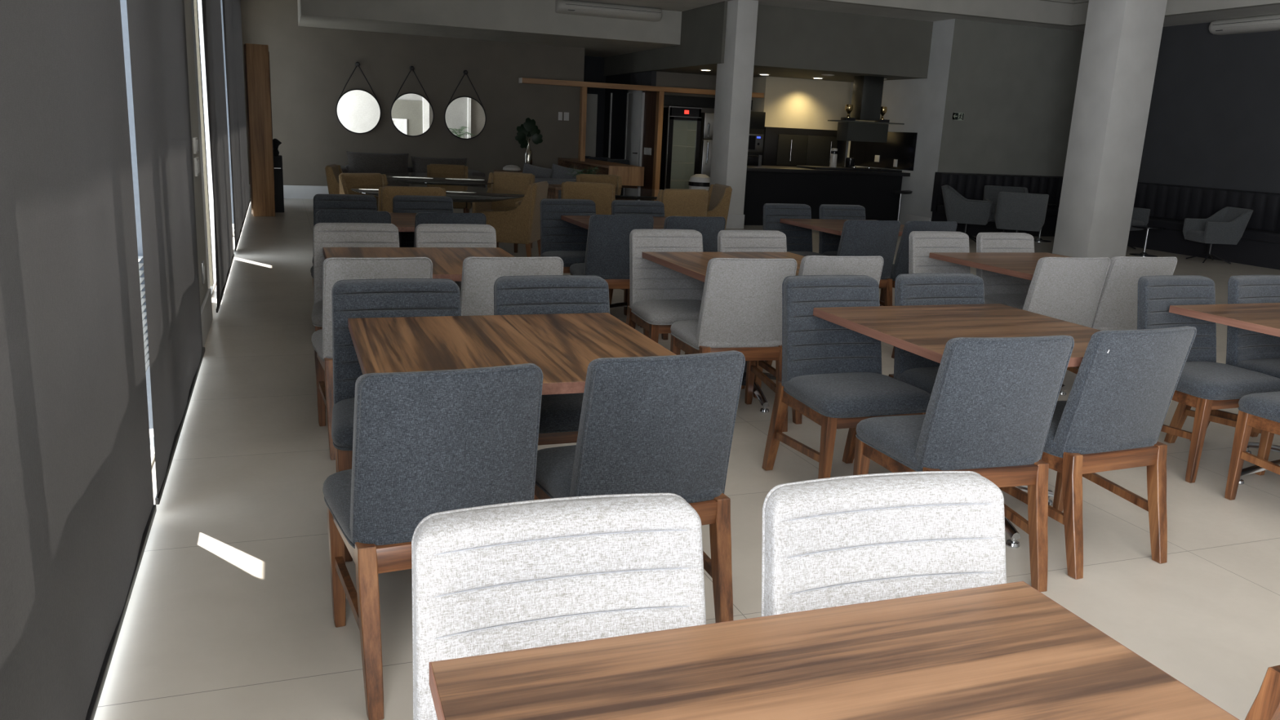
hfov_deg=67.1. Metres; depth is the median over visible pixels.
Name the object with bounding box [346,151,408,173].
cushion
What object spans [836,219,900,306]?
dining chair
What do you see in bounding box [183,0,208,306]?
wall
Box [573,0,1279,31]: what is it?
ceiling
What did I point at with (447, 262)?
dining table
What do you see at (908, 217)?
baseboard
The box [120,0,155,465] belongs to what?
window
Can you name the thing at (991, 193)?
armchair
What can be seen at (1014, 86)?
wall
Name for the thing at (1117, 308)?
dining chair
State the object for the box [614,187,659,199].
glass table
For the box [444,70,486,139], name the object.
round mirror
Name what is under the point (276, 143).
vase
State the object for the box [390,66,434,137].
round mirror
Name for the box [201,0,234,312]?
roller blind
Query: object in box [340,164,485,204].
sofa
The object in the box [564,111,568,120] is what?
light switch
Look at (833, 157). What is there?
coffee grinder
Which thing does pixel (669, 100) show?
upper cabinet
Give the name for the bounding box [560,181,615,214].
armchair
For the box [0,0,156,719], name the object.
roller blind
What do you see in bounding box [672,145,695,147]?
shelf
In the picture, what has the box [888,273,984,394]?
dining chair
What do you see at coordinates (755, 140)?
microwave
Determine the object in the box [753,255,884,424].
dining chair
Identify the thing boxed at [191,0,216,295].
window
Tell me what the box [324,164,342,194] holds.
armchair
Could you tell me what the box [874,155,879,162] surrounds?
power outlet
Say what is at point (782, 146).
cabinet
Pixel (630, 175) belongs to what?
console
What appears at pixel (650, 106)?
wall
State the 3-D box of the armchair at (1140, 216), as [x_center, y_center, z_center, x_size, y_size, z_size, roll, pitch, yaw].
[7.299,-2.141,14.840,0.660,0.830,0.740,-8,17,-38]
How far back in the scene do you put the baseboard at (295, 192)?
16.79 m
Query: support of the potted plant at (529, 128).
on the wood side table at (503, 171)
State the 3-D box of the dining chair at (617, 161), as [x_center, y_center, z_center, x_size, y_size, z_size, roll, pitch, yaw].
[-0.365,-3.366,18.358,0.518,0.874,0.566,-2,14,-20]
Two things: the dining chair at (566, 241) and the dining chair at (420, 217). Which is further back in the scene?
the dining chair at (566, 241)
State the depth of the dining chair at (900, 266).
7.37 m
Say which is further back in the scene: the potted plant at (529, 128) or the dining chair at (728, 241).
the potted plant at (529, 128)
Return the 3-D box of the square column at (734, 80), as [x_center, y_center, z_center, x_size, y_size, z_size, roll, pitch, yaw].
[1.434,-3.791,15.054,0.365,3.400,0.650,-2,14,-20]
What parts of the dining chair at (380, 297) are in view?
leg, seat, leg, backrest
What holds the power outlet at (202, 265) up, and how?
attached to the wall at (201, 245)
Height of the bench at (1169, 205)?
0.985 m
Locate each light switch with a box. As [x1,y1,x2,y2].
[192,137,198,154]
[193,156,199,176]
[558,111,562,119]
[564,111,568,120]
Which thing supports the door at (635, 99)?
in the wall at (650, 106)
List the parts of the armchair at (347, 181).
arm, arm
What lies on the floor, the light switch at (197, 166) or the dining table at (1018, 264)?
the dining table at (1018, 264)
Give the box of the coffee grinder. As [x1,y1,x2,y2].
[829,148,837,167]
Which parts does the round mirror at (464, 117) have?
frame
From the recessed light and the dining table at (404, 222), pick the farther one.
the recessed light
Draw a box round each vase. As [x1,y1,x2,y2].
[272,138,281,155]
[524,138,532,164]
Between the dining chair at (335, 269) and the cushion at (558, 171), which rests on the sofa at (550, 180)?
the cushion at (558, 171)
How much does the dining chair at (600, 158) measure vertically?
0.874 m
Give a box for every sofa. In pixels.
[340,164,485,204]
[484,177,576,199]
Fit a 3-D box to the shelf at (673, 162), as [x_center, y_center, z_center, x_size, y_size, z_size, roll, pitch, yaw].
[0.697,-3.687,18.012,0.520,0.015,0.400,-2,14,-20]
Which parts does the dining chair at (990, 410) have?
leg, leg, seat, seat frame, backrest, leg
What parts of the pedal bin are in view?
lid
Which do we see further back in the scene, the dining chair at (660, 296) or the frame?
the frame
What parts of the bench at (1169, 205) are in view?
seat, backrest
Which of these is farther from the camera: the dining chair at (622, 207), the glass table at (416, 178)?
the glass table at (416, 178)
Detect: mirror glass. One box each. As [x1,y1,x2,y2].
[337,89,380,133]
[391,93,432,135]
[444,97,485,138]
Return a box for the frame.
[518,77,764,200]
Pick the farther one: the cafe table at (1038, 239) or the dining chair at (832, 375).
the cafe table at (1038, 239)
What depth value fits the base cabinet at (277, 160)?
14.27 m
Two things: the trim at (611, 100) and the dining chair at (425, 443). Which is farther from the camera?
the trim at (611, 100)
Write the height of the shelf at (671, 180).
0.015 m
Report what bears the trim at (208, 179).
attached to the wall at (201, 245)
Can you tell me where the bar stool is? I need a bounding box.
[889,190,912,221]
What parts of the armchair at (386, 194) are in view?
arm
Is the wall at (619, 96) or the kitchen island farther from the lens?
the wall at (619, 96)
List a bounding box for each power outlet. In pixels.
[200,261,205,284]
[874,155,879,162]
[893,159,897,167]
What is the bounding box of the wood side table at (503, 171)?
[493,169,522,173]
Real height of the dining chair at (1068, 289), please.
0.874 m
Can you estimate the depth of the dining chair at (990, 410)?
3.13 m
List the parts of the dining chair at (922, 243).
leg, backrest, seat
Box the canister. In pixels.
[844,157,854,167]
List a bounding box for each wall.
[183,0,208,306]
[240,0,584,186]
[583,56,605,157]
[603,71,656,159]
[640,91,657,200]
[655,71,716,113]
[751,75,851,167]
[844,18,955,225]
[937,18,1084,176]
[1137,22,1279,193]
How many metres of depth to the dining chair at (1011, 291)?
6.58 m
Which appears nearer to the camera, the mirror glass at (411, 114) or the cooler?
the mirror glass at (411, 114)
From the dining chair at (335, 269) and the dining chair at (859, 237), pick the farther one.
the dining chair at (859, 237)
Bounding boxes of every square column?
[709,0,758,228]
[1052,0,1167,258]
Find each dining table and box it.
[322,247,515,281]
[347,312,676,395]
[389,213,417,247]
[428,581,1239,719]
[560,215,666,328]
[641,252,804,413]
[779,218,904,235]
[813,303,1100,548]
[928,252,1069,395]
[1168,302,1279,484]
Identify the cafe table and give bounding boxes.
[1034,203,1058,242]
[1128,225,1165,257]
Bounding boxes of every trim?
[208,178,213,261]
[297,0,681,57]
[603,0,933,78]
[608,93,612,157]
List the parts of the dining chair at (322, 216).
seat, backrest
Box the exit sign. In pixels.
[952,112,964,120]
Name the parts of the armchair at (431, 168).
arm, backrest, seat, arm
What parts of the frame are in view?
post, post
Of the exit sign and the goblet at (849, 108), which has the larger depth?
the goblet at (849, 108)
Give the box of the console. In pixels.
[557,157,644,186]
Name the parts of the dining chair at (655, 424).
seat frame, seat, backrest, leg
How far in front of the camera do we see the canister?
16.93 m
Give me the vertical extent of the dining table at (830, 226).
0.750 m
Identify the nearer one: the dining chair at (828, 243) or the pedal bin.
the dining chair at (828, 243)
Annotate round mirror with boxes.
[335,62,381,133]
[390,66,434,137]
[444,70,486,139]
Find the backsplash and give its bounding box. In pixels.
[848,131,917,170]
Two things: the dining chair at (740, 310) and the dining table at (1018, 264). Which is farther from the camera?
the dining table at (1018, 264)
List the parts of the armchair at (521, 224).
arm, arm, leg, leg, backrest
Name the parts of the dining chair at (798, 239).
seat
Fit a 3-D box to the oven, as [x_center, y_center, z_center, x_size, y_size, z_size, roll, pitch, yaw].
[2.014,-3.546,17.327,0.390,0.320,0.077,-2,14,-20]
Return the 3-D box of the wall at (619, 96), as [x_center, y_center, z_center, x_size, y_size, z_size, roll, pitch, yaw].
[-0.262,-4.416,19.267,0.100,2.500,2.700,-2,14,-20]
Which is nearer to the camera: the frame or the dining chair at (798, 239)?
the dining chair at (798, 239)
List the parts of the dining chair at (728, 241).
backrest, leg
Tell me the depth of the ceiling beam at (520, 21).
15.42 m
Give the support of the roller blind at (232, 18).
attached to the window at (221, 6)
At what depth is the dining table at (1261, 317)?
4.44 m
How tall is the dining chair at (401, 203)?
0.874 m
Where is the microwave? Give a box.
[747,133,764,151]
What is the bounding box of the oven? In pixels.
[746,153,762,165]
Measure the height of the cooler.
1.880 m
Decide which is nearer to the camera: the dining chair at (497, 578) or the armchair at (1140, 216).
the dining chair at (497, 578)
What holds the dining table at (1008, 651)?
on the floor
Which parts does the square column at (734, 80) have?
baseboard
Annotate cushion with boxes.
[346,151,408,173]
[386,178,410,184]
[410,155,466,173]
[522,162,552,177]
[550,163,582,178]
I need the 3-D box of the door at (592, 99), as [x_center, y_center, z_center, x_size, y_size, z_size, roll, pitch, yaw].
[-1.114,-4.525,20.373,0.370,2.120,0.050,-2,14,-20]
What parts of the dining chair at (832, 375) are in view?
leg, leg, backrest, leg, seat frame, seat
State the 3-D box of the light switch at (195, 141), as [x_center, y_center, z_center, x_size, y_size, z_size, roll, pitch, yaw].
[-2.834,-1.369,6.153,0.020,0.100,0.180,-2,14,-20]
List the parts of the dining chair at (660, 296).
leg, seat frame, leg, seat, backrest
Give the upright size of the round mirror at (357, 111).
1.214 m
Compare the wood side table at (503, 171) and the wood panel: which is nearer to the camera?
the wood panel
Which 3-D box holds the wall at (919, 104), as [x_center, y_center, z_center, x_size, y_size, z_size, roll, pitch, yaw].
[4.527,-4.178,17.280,0.200,3.400,3.110,-2,14,-20]
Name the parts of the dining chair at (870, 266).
leg, leg, backrest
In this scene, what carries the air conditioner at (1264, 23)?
attached to the wall at (1214, 117)
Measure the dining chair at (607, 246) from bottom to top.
0.874 m
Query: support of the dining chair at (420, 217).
on the floor
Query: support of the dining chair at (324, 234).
on the floor
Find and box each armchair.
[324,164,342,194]
[338,173,388,211]
[377,186,445,213]
[426,164,471,213]
[471,171,534,253]
[479,181,548,257]
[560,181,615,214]
[575,173,622,199]
[656,188,708,217]
[706,183,732,230]
[941,184,991,242]
[982,185,1028,232]
[994,191,1048,232]
[1127,207,1150,248]
[1182,206,1253,264]
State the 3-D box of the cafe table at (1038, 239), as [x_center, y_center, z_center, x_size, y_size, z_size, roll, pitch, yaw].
[6.425,-2.205,15.431,0.440,0.600,0.440,-2,14,-20]
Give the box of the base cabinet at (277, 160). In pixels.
[273,155,284,212]
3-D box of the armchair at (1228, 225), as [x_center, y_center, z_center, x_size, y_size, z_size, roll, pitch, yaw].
[8.086,-1.759,13.541,0.636,0.764,0.567,2,13,-3]
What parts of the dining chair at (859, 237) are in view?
backrest, seat frame, seat, leg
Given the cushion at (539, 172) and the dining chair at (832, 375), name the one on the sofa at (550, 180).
the cushion at (539, 172)
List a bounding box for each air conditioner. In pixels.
[555,0,662,22]
[1208,13,1279,35]
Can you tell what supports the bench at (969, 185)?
on the floor
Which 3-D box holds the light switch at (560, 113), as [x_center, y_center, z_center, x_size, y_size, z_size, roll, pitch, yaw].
[-1.490,-4.562,18.043,0.075,0.150,0.016,-2,14,-20]
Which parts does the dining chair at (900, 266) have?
seat, backrest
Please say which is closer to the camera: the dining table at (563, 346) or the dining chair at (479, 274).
the dining table at (563, 346)
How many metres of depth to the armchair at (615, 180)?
11.98 m
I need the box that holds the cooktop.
[842,166,878,168]
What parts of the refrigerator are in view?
door, handle, door, handle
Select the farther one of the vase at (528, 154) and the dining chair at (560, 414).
the vase at (528, 154)
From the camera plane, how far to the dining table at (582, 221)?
7.56 m
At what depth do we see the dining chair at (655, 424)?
2.63 m
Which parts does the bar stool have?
seat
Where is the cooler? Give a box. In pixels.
[659,106,702,190]
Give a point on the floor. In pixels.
(228, 615)
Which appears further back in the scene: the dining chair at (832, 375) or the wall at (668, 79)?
the wall at (668, 79)
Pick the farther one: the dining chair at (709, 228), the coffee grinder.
the coffee grinder
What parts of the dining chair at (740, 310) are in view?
leg, leg, seat, seat frame, backrest, leg, leg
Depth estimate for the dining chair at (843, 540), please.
1.67 m
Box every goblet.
[840,104,855,120]
[875,106,889,122]
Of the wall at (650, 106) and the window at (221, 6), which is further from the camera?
the wall at (650, 106)
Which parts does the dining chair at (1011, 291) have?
seat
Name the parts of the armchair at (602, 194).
arm, arm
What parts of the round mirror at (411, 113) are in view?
frame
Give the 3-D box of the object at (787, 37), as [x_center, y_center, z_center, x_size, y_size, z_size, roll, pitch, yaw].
[2.045,-5.768,18.058,3.800,0.900,5.850,-2,14,-20]
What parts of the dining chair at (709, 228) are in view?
leg, backrest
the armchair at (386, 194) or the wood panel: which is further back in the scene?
the wood panel
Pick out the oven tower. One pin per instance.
(757, 126)
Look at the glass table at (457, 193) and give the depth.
9.66 m
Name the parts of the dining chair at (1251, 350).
backrest, leg, seat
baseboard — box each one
[200,288,213,346]
[248,184,328,199]
[905,213,930,222]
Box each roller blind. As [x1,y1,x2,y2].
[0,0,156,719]
[126,0,204,504]
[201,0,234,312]
[222,0,250,251]
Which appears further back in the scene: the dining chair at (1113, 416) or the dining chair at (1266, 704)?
the dining chair at (1113, 416)
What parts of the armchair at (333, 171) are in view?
arm, arm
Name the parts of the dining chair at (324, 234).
seat, leg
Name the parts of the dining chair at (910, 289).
seat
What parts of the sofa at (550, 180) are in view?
backrest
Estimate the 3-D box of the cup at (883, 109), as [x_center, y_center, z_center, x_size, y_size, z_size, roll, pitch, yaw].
[4.192,-4.261,16.644,0.132,0.215,0.132,-2,14,-20]
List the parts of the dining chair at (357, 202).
backrest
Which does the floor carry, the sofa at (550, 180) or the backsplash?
the sofa at (550, 180)
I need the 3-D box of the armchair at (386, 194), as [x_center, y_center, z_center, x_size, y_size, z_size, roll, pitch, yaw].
[-2.064,-1.126,8.645,0.570,0.880,0.599,-2,14,-20]
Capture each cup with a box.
[844,104,853,117]
[880,106,887,119]
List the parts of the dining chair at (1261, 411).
leg, seat, seat frame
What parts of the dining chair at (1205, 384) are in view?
backrest, leg, leg, seat frame, seat, leg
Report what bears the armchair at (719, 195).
on the floor
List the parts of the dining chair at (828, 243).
seat, backrest, leg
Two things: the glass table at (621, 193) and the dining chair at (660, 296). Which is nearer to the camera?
the dining chair at (660, 296)
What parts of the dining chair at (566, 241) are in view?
seat, seat frame, backrest, leg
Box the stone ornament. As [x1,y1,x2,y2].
[502,164,520,171]
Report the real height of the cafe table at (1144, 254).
0.420 m
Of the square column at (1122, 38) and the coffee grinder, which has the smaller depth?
the square column at (1122, 38)
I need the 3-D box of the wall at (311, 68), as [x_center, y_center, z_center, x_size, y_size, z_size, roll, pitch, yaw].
[-3.947,-4.560,17.208,6.060,3.400,0.150,-2,14,-20]
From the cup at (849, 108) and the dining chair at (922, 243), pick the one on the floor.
the dining chair at (922, 243)
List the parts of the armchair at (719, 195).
arm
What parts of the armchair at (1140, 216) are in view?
seat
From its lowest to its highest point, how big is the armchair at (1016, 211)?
0.830 m
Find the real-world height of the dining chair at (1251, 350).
0.874 m
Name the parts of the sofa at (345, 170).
arm, backrest, arm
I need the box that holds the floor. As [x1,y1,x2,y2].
[93,198,1279,719]
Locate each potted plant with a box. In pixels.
[515,117,542,164]
[564,165,601,177]
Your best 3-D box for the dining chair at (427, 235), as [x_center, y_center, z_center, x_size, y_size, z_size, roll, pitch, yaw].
[-0.995,-0.296,5.400,0.518,0.874,0.566,-2,14,-20]
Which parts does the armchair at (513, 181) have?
arm, backrest, leg, arm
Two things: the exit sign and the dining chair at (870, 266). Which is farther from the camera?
the exit sign
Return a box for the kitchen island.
[743,165,910,225]
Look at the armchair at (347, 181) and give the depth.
10.58 m
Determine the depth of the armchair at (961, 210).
14.38 m
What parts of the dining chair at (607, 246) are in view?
seat, seat frame, backrest, leg, leg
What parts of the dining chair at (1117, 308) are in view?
seat, backrest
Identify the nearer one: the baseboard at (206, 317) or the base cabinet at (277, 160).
the baseboard at (206, 317)
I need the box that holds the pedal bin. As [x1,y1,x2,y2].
[688,173,710,191]
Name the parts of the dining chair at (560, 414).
backrest, seat frame, seat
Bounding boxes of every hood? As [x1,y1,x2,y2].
[827,75,904,142]
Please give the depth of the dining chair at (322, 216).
6.03 m
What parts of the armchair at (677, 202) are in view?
arm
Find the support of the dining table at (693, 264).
on the floor
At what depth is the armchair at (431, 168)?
13.64 m
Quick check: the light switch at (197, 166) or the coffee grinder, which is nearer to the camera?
the light switch at (197, 166)
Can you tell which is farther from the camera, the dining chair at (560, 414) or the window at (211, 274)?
the window at (211, 274)
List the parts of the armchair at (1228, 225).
seat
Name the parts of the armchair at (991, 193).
seat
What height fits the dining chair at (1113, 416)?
0.874 m
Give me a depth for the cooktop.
16.75 m
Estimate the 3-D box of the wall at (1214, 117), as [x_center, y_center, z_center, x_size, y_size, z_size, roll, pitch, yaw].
[10.888,-1.824,8.693,0.150,3.400,18.400,-2,14,-20]
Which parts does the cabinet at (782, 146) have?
door, door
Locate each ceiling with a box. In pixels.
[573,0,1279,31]
[657,64,916,82]
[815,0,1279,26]
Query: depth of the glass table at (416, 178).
11.71 m
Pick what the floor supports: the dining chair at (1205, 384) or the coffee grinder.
the dining chair at (1205, 384)
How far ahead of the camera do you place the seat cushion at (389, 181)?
16.21 m
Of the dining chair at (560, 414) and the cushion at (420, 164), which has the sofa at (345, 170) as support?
the cushion at (420, 164)
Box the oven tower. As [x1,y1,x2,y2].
[746,111,765,165]
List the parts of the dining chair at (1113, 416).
leg, leg, seat frame, seat, backrest, leg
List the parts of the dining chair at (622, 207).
leg, leg, backrest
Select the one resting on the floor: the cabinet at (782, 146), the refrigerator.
the refrigerator
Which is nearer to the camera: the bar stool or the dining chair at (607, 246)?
the dining chair at (607, 246)
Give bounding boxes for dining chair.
[310,210,391,298]
[311,222,399,331]
[311,257,432,460]
[312,194,377,266]
[322,363,543,719]
[331,278,461,561]
[392,195,453,247]
[411,493,706,719]
[413,212,486,247]
[415,223,496,293]
[460,256,563,315]
[493,275,609,445]
[533,350,745,622]
[539,198,611,303]
[569,214,653,337]
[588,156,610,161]
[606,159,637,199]
[610,200,664,315]
[626,229,704,354]
[637,216,725,339]
[670,257,797,431]
[717,230,786,389]
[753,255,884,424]
[761,471,1006,616]
[762,275,930,479]
[763,203,826,256]
[818,204,884,302]
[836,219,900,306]
[853,334,1074,591]
[879,221,957,306]
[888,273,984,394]
[891,231,1006,359]
[976,232,1034,309]
[999,325,1196,579]
[1022,257,1110,373]
[1075,256,1177,368]
[1137,275,1279,483]
[1189,275,1279,440]
[1224,391,1279,500]
[1244,665,1279,719]
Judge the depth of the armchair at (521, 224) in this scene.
9.68 m
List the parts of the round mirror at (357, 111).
frame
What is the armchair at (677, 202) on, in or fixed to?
on the floor
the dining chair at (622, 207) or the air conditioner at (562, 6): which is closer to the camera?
the dining chair at (622, 207)
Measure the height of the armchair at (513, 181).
0.880 m
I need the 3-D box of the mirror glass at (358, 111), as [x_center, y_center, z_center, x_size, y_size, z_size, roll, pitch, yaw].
[-4.894,-4.322,16.780,0.724,0.724,0.012,-2,14,-20]
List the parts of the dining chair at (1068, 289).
backrest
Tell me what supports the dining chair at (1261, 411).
on the floor
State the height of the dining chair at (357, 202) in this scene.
0.874 m
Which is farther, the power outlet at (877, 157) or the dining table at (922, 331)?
the power outlet at (877, 157)
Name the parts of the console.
panel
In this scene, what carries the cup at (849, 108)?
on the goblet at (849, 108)
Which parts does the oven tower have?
door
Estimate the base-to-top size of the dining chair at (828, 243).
0.874 m
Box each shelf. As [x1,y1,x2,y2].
[670,178,688,181]
[671,161,694,164]
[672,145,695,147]
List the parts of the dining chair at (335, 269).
leg, seat frame, seat, leg, backrest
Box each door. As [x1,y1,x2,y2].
[585,93,597,156]
[624,89,644,199]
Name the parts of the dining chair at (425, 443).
leg, seat, leg, seat frame, backrest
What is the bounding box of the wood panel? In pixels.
[243,43,275,216]
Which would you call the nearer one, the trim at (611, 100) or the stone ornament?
the stone ornament
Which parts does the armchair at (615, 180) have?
arm, arm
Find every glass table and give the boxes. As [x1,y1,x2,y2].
[351,184,524,202]
[384,172,493,186]
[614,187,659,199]
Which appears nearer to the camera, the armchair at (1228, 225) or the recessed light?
the armchair at (1228, 225)
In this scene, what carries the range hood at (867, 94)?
hanging from the ceiling at (774, 72)
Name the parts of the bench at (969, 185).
seat, backrest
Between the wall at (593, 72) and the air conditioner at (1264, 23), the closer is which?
the air conditioner at (1264, 23)
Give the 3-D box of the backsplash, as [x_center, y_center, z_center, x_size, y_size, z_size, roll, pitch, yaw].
[4.362,-3.806,17.457,0.013,0.640,2.050,-2,14,-20]
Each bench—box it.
[930,172,1063,236]
[1056,182,1279,270]
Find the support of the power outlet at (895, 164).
attached to the backsplash
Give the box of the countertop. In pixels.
[746,165,910,176]
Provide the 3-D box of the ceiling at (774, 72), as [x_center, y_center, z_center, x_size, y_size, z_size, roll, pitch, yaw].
[2.518,-5.096,17.062,3.650,0.099,3.100,-2,14,-20]
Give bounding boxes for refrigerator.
[697,112,714,177]
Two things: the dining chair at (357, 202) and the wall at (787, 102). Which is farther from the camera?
the wall at (787, 102)
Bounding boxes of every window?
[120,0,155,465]
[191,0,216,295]
[220,0,234,235]
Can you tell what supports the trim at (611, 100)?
attached to the wall at (619, 96)
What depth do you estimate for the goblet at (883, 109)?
16.59 m
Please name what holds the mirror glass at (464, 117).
attached to the round mirror at (464, 117)
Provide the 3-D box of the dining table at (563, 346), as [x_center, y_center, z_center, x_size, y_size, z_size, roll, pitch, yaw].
[-0.431,0.313,3.232,0.973,0.750,0.987,-2,14,-20]
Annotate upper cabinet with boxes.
[663,94,752,110]
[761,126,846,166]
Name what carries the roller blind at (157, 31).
attached to the window at (122, 2)

